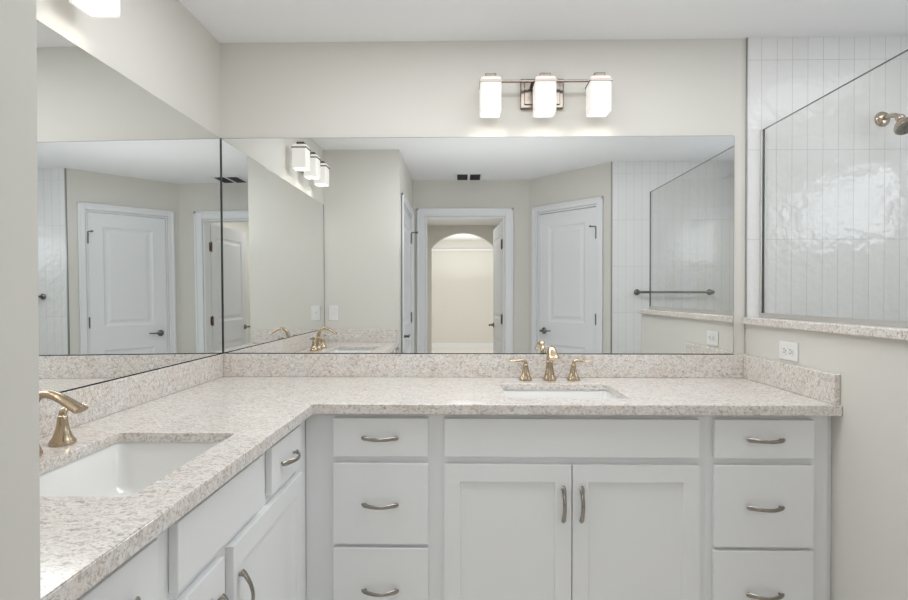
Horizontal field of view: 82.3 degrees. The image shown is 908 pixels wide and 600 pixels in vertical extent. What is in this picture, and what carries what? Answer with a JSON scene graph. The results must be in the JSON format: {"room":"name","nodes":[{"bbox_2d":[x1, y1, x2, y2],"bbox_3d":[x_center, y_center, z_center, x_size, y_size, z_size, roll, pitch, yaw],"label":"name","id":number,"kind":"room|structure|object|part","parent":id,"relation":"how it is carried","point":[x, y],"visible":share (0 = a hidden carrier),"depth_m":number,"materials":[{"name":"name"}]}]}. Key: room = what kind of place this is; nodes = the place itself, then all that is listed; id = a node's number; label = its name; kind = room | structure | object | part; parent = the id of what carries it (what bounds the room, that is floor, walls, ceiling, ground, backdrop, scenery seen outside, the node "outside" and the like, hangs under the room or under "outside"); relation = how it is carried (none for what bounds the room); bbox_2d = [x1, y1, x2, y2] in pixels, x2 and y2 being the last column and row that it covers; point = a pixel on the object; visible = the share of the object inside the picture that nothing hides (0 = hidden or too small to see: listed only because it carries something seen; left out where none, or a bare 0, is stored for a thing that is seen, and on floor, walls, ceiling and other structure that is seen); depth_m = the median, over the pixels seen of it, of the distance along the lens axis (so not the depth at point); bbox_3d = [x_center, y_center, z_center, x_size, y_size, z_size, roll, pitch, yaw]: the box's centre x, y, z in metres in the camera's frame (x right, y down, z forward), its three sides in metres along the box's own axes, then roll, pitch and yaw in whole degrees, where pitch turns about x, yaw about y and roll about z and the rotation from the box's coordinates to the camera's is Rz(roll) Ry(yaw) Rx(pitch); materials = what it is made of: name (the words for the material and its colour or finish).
{"room":"bathroom","nodes":[
{"label":"bathroom","id":0,"kind":"room"},
{"bbox_2d":[0,0,39,599],"bbox_3d":[-0.803,0.056,0.567,0.611,2.440,0.120,0,0,1],"label":"wall","id":1,"kind":"structure","parent":0,"point":[19,316],"depth_m":0.59,"materials":[{"name":"white paint"}]},
{"bbox_2d":[36,0,219,137],"bbox_3d":[-1.153,0.048,1.456,0.120,2.440,1.884,0,0,1],"label":"wall","id":2,"kind":"structure","parent":0,"point":[160,46],"depth_m":1.91,"materials":[{"name":"white paint"}]},
{"bbox_2d":[69,0,119,17],"bbox_3d":[-1.028,-0.903,1.219,0.136,0.182,0.569,0,0,1],"label":"vanity light","id":3,"kind":"object","parent":2,"relation":"attached to","point":[91,8],"visible":1,"depth_m":1.49,"materials":[{"name":"white glass"}]},
{"bbox_2d":[36,19,222,392],"bbox_3d":[-1.083,-0.240,1.508,0.014,0.988,1.754,0,0,1],"label":"wall mirror","id":4,"kind":"object","parent":2,"relation":"attached to","point":[130,245],"visible":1,"depth_m":1.67,"materials":[{"name":"grey mirror"}]},
{"bbox_3d":[-1.083,0.253,1.512,0.014,0.003,1.748,0,0,1],"label":"rail","id":5,"kind":"part","parent":4,"relation":"part of","materials":[{"name":"metal"}]},
{"bbox_2d":[39,354,223,438],"bbox_3d":[-1.080,0.306,1.517,0.020,0.104,1.760,0,0,1],"label":"backsplash","id":6,"kind":"structure","parent":2,"relation":"attached to","point":[104,399],"depth_m":1.71,"materials":[{"name":"beige stone"}]},
{"bbox_2d":[179,0,907,42],"bbox_3d":[0.636,-1.182,-0.766,3.900,0.060,6.480,0,0,1],"label":"ceiling","id":7,"kind":"structure","parent":0,"point":[227,21],"depth_m":2.17,"materials":[{"name":"white paint"}]},
{"bbox_2d":[220,36,907,422],"bbox_3d":[0.709,0.040,2.421,3.809,2.440,0.127,0,0,1],"label":"wall","id":8,"kind":"structure","parent":0,"point":[661,87],"depth_m":2.35,"materials":[{"name":"white paint"}]},
{"bbox_2d":[220,136,733,354],"bbox_3d":[0.097,-0.247,2.367,2.334,0.988,0.009,0,0,1],"label":"wall mirror","id":9,"kind":"object","parent":8,"relation":"attached to","point":[570,244],"visible":1,"depth_m":2.37,"materials":[{"name":"grey mirror"}]},
{"bbox_3d":[0.100,0.245,2.372,2.329,0.003,0.007,0,0,1],"label":"rail","id":10,"kind":"part","parent":9,"relation":"part of","materials":[{"name":"grey metal"}]},
{"bbox_2d":[224,354,742,377],"bbox_3d":[0.123,0.298,2.365,2.354,0.104,0.020,0,0,1],"label":"backsplash","id":11,"kind":"structure","parent":8,"relation":"attached to","point":[235,365],"depth_m":2.36,"materials":[{"name":"beige stone"}]},
{"bbox_2d":[479,72,612,117],"bbox_3d":[0.396,-0.905,2.293,0.569,0.182,0.136,0,0,1],"label":"vanity light","id":12,"kind":"object","parent":8,"relation":"attached to","point":[544,94],"visible":1,"depth_m":2.23,"materials":[{"name":"white glass"}]},
{"bbox_3d":[0.160,-0.890,2.278,0.092,0.153,0.092,0,0,1],"label":"lamp shade","id":13,"kind":"part","parent":12,"relation":"part of","materials":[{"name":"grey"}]},
{"bbox_3d":[0.396,-0.890,2.274,0.092,0.153,0.092,0,0,1],"label":"lamp shade","id":14,"kind":"part","parent":12,"relation":"part of","materials":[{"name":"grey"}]},
{"bbox_3d":[0.632,-0.890,2.270,0.092,0.153,0.092,0,0,1],"label":"lamp shade","id":15,"kind":"part","parent":12,"relation":"part of","materials":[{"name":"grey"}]},
{"bbox_2d":[745,37,747,316],"bbox_3d":[1.318,-0.552,2.343,0.004,1.254,0.010,0,0,1],"label":"trim","id":16,"kind":"structure","parent":8,"relation":"attached to","point":[746,128],"depth_m":2.34,"materials":[{"name":"silver metal"}]},
{"bbox_2d":[874,112,907,134],"bbox_3d":[1.920,-0.776,2.248,0.086,0.134,0.160,0,0,1],"label":"shower","id":17,"kind":"object","parent":8,"relation":"attached to","point":[882,119],"visible":1,"depth_m":2.23,"materials":[{"name":"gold metal"}]},
{"bbox_3d":[1.918,-0.800,2.275,0.022,0.042,0.088,0,0,-2],"label":"arm","id":18,"kind":"part","parent":17,"relation":"part of","materials":[{"name":"silver metal"}]},
{"bbox_2d":[746,324,907,599],"bbox_3d":[1.375,0.691,1.661,0.134,1.152,1.376,0,0,1],"label":"wall","id":19,"kind":"structure","parent":0,"point":[869,441],"depth_m":1.66,"materials":[{"name":"white paint"}]},
{"bbox_2d":[779,341,798,361],"bbox_3d":[1.310,0.200,2.037,0.008,0.072,0.116,0,0,1],"label":"wall outlet","id":20,"kind":"object","parent":19,"relation":"attached to","point":[787,350],"visible":1,"depth_m":2.03,"materials":[{"name":"white plastic"}]},
{"bbox_2d":[782,346,786,354],"bbox_3d":[1.308,0.200,2.057,0.002,0.033,0.033,0,0,1],"label":"socket","id":21,"kind":"object","parent":20,"relation":"attached to","point":[784,348],"depth_m":2.06,"materials":[{"name":"white plastic"}]},
{"bbox_2d":[788,347,793,355],"bbox_3d":[1.308,0.201,2.018,0.002,0.033,0.033,0,0,1],"label":"socket","id":22,"kind":"object","parent":20,"relation":"attached to","point":[790,349],"depth_m":2.02,"materials":[{"name":"white plastic"}]},
{"bbox_2d":[743,355,839,404],"bbox_3d":[1.304,0.301,2.057,0.019,0.104,0.594,0,0,1],"label":"backsplash","id":23,"kind":"structure","parent":19,"relation":"attached to","point":[824,386],"depth_m":1.97,"materials":[{"name":"beige stone"}]},
{"bbox_2d":[742,317,907,340],"bbox_3d":[1.375,0.098,1.647,0.178,0.032,1.392,0,0,1],"label":"stone ledge","id":24,"kind":"object","parent":19,"relation":"on","point":[887,332],"visible":0.82,"depth_m":1.76,"materials":[{"name":"beige stone"}]},
{"bbox_2d":[759,49,907,327],"bbox_3d":[1.374,-0.337,1.643,0.020,0.839,1.393,0,0,1],"label":"screen","id":25,"kind":"object","parent":24,"relation":"on","point":[893,323],"visible":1,"depth_m":2.33,"materials":[{"name":"silver glass"}]},
{"bbox_3d":[-0.050,1.330,-2.752,5.200,0.050,10.520,0,0,1],"label":"floor","id":26,"kind":"structure","parent":0,"visible":0},
{"bbox_2d":[77,420,305,599],"bbox_3d":[-0.783,0.829,1.233,0.618,0.883,1.195,0,0,1],"label":"base cabinet","id":27,"kind":"object","parent":26,"relation":"on","point":[246,540],"visible":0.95,"depth_m":1.24,"materials":[{"name":"grey wood"}]},
{"bbox_3d":[-0.530,0.485,0.779,0.019,0.133,0.268,0,0,1],"label":"drawer","id":28,"kind":"part","parent":27,"relation":"part of","materials":[{"name":"white paint"}]},
{"bbox_3d":[-0.527,0.867,0.912,0.019,0.582,0.507,0,0,1],"label":"door","id":29,"kind":"part","parent":27,"relation":"part of","materials":[{"name":"white paint"}]},
{"bbox_3d":[-0.495,0.706,1.135,0.038,0.130,0.017,0,0,1],"label":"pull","id":30,"kind":"part","parent":27,"relation":"part of","materials":[{"name":"silver metal"}]},
{"bbox_3d":[-0.541,0.783,1.229,0.019,0.774,1.195,0,0,1],"label":"frame","id":31,"kind":"part","parent":27,"relation":"part of","materials":[{"name":"white paint"}]},
{"bbox_3d":[-0.493,0.705,1.238,0.038,0.130,0.017,0,0,1],"label":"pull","id":32,"kind":"part","parent":27,"relation":"part of","materials":[{"name":"silver metal"}]},
{"bbox_3d":[-0.517,0.863,1.466,0.019,0.582,0.511,0,0,1],"label":"door","id":33,"kind":"part","parent":27,"relation":"part of","materials":[{"name":"white paint"}]},
{"bbox_3d":[-0.515,0.478,1.579,0.019,0.133,0.255,0,0,1],"label":"drawer","id":34,"kind":"part","parent":27,"relation":"part of","materials":[{"name":"white paint"}]},
{"bbox_3d":[-0.487,0.478,1.578,0.038,0.017,0.130,0,0,1],"label":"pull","id":35,"kind":"part","parent":27,"relation":"part of","materials":[{"name":"silver metal"}]},
{"bbox_2d":[39,354,841,599],"bbox_3d":[0.107,0.324,1.496,2.394,0.139,1.760,0,0,1],"label":"countertop","id":36,"kind":"structure","parent":27,"relation":"on","point":[245,403],"depth_m":1.79,"materials":[{"name":"beige stone"}]},
{"bbox_2d":[39,390,87,456],"bbox_3d":[-0.929,0.283,1.192,0.158,0.154,0.349,0,0,1],"label":"widespread faucet","id":37,"kind":"object","parent":36,"relation":"on","point":[62,436],"visible":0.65,"depth_m":1.27,"materials":[{"name":"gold metal"}]},
{"bbox_3d":[-0.977,0.323,1.297,0.058,0.072,0.058,0,0,1],"label":"handle","id":38,"kind":"part","parent":37,"relation":"part of","materials":[{"name":"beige metal"}]},
{"bbox_3d":[-0.976,0.278,1.328,0.023,0.026,0.079,0,0,1],"label":"lever","id":39,"kind":"part","parent":37,"relation":"part of","materials":[{"name":"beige metal"}]},
{"bbox_2d":[40,442,219,496],"bbox_3d":[-0.753,0.472,1.184,0.364,0.170,0.488,0,0,1],"label":"undermount sink","id":40,"kind":"object","parent":36,"relation":"in","point":[121,469],"visible":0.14,"depth_m":1.39,"materials":[{"name":"white ceramic"}]},
{"bbox_2d":[509,346,589,380],"bbox_3d":[0.417,0.274,2.224,0.349,0.154,0.158,0,0,1],"label":"widespread faucet","id":41,"kind":"object","parent":36,"relation":"on","point":[552,355],"visible":1,"depth_m":2.26,"materials":[{"name":"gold metal"}]},
{"bbox_3d":[0.283,0.270,2.276,0.079,0.026,0.023,0,0,1],"label":"lever","id":42,"kind":"part","parent":41,"relation":"part of","materials":[{"name":"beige metal"}]},
{"bbox_3d":[0.314,0.315,2.276,0.058,0.072,0.058,0,0,1],"label":"handle","id":43,"kind":"part","parent":41,"relation":"part of","materials":[{"name":"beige metal"}]},
{"bbox_3d":[0.417,0.274,2.224,0.057,0.154,0.157,0,0,1],"label":"spout","id":44,"kind":"part","parent":41,"relation":"part of","materials":[{"name":"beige metal"}]},
{"bbox_3d":[0.522,0.315,2.272,0.058,0.072,0.058,0,0,1],"label":"handle","id":45,"kind":"part","parent":41,"relation":"part of","materials":[{"name":"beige metal"}]},
{"bbox_3d":[0.553,0.270,2.271,0.079,0.026,0.023,0,0,1],"label":"lever","id":46,"kind":"part","parent":41,"relation":"part of","materials":[{"name":"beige metal"}]},
{"bbox_2d":[503,390,617,397],"bbox_3d":[0.413,0.465,2.030,0.488,0.170,0.348,0,0,1],"label":"undermount sink","id":47,"kind":"object","parent":36,"relation":"in","point":[508,393],"visible":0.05,"depth_m":2.18,"materials":[{"name":"white ceramic"}]},
{"bbox_2d":[306,414,435,599],"bbox_3d":[-0.287,0.822,2.075,0.458,0.883,0.618,0,0,1],"label":"base cabinet","id":48,"kind":"object","parent":26,"relation":"on","point":[371,478],"visible":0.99,"depth_m":1.80,"materials":[{"name":"grey wood"}]},
{"bbox_3d":[-0.256,1.006,1.786,0.130,0.017,0.038,0,0,1],"label":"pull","id":49,"kind":"part","parent":48,"relation":"part of","materials":[{"name":"silver metal"}]},
{"bbox_3d":[-0.256,0.708,1.784,0.130,0.017,0.038,0,0,1],"label":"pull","id":50,"kind":"part","parent":48,"relation":"part of","materials":[{"name":"silver metal"}]},
{"bbox_3d":[-0.256,0.476,1.782,0.130,0.017,0.038,0,0,1],"label":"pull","id":51,"kind":"part","parent":48,"relation":"part of","materials":[{"name":"silver metal"}]},
{"bbox_3d":[-0.255,1.006,1.815,0.331,0.290,0.019,0,0,1],"label":"drawer","id":52,"kind":"part","parent":48,"relation":"part of","materials":[{"name":"white paint"}]},
{"bbox_3d":[-0.255,0.707,1.812,0.331,0.281,0.019,0,0,1],"label":"drawer","id":53,"kind":"part","parent":48,"relation":"part of","materials":[{"name":"white paint"}]},
{"bbox_3d":[-0.255,0.476,1.810,0.331,0.133,0.019,0,0,1],"label":"drawer","id":54,"kind":"part","parent":48,"relation":"part of","materials":[{"name":"white paint"}]},
{"bbox_2d":[436,414,704,599],"bbox_3d":[0.408,0.822,2.063,0.931,0.883,0.618,0,0,1],"label":"base cabinet","id":55,"kind":"object","parent":26,"relation":"on","point":[529,507],"visible":0.98,"depth_m":1.80,"materials":[{"name":"grey wood"}]},
{"bbox_3d":[0.186,0.860,1.805,0.438,0.582,0.019,0,0,1],"label":"door","id":56,"kind":"part","parent":55,"relation":"part of","materials":[{"name":"white paint"}]},
{"bbox_3d":[0.375,0.701,1.772,0.017,0.130,0.038,0,0,1],"label":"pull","id":57,"kind":"part","parent":55,"relation":"part of","materials":[{"name":"silver metal"}]},
{"bbox_3d":[0.437,0.701,1.771,0.017,0.130,0.038,0,0,1],"label":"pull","id":58,"kind":"part","parent":55,"relation":"part of","materials":[{"name":"silver metal"}]},
{"bbox_3d":[0.626,0.860,1.797,0.434,0.582,0.019,0,0,1],"label":"door","id":59,"kind":"part","parent":55,"relation":"part of","materials":[{"name":"white paint"}]},
{"bbox_2d":[704,415,831,599],"bbox_3d":[1.093,0.822,2.050,0.441,0.883,0.618,0,0,1],"label":"base cabinet","id":60,"kind":"object","parent":26,"relation":"on","point":[767,494],"visible":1,"depth_m":1.78,"materials":[{"name":"grey wood"}]},
{"bbox_3d":[1.062,1.006,1.791,0.338,0.290,0.019,0,0,1],"label":"drawer","id":61,"kind":"part","parent":60,"relation":"part of","materials":[{"name":"white paint"}]},
{"bbox_3d":[1.062,0.708,1.788,0.338,0.281,0.019,0,0,1],"label":"drawer","id":62,"kind":"part","parent":60,"relation":"part of","materials":[{"name":"white paint"}]},
{"bbox_3d":[1.062,0.476,1.786,0.338,0.133,0.019,0,0,1],"label":"drawer","id":63,"kind":"part","parent":60,"relation":"part of","materials":[{"name":"white paint"}]},
{"bbox_3d":[1.062,1.006,1.762,0.130,0.017,0.038,0,0,1],"label":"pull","id":64,"kind":"part","parent":60,"relation":"part of","materials":[{"name":"silver metal"}]},
{"bbox_3d":[1.062,0.708,1.760,0.130,0.017,0.038,0,0,1],"label":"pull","id":65,"kind":"part","parent":60,"relation":"part of","materials":[{"name":"silver metal"}]},
{"bbox_3d":[1.062,0.477,1.758,0.130,0.017,0.038,0,0,1],"label":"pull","id":66,"kind":"part","parent":60,"relation":"part of","materials":[{"name":"silver metal"}]}
]}

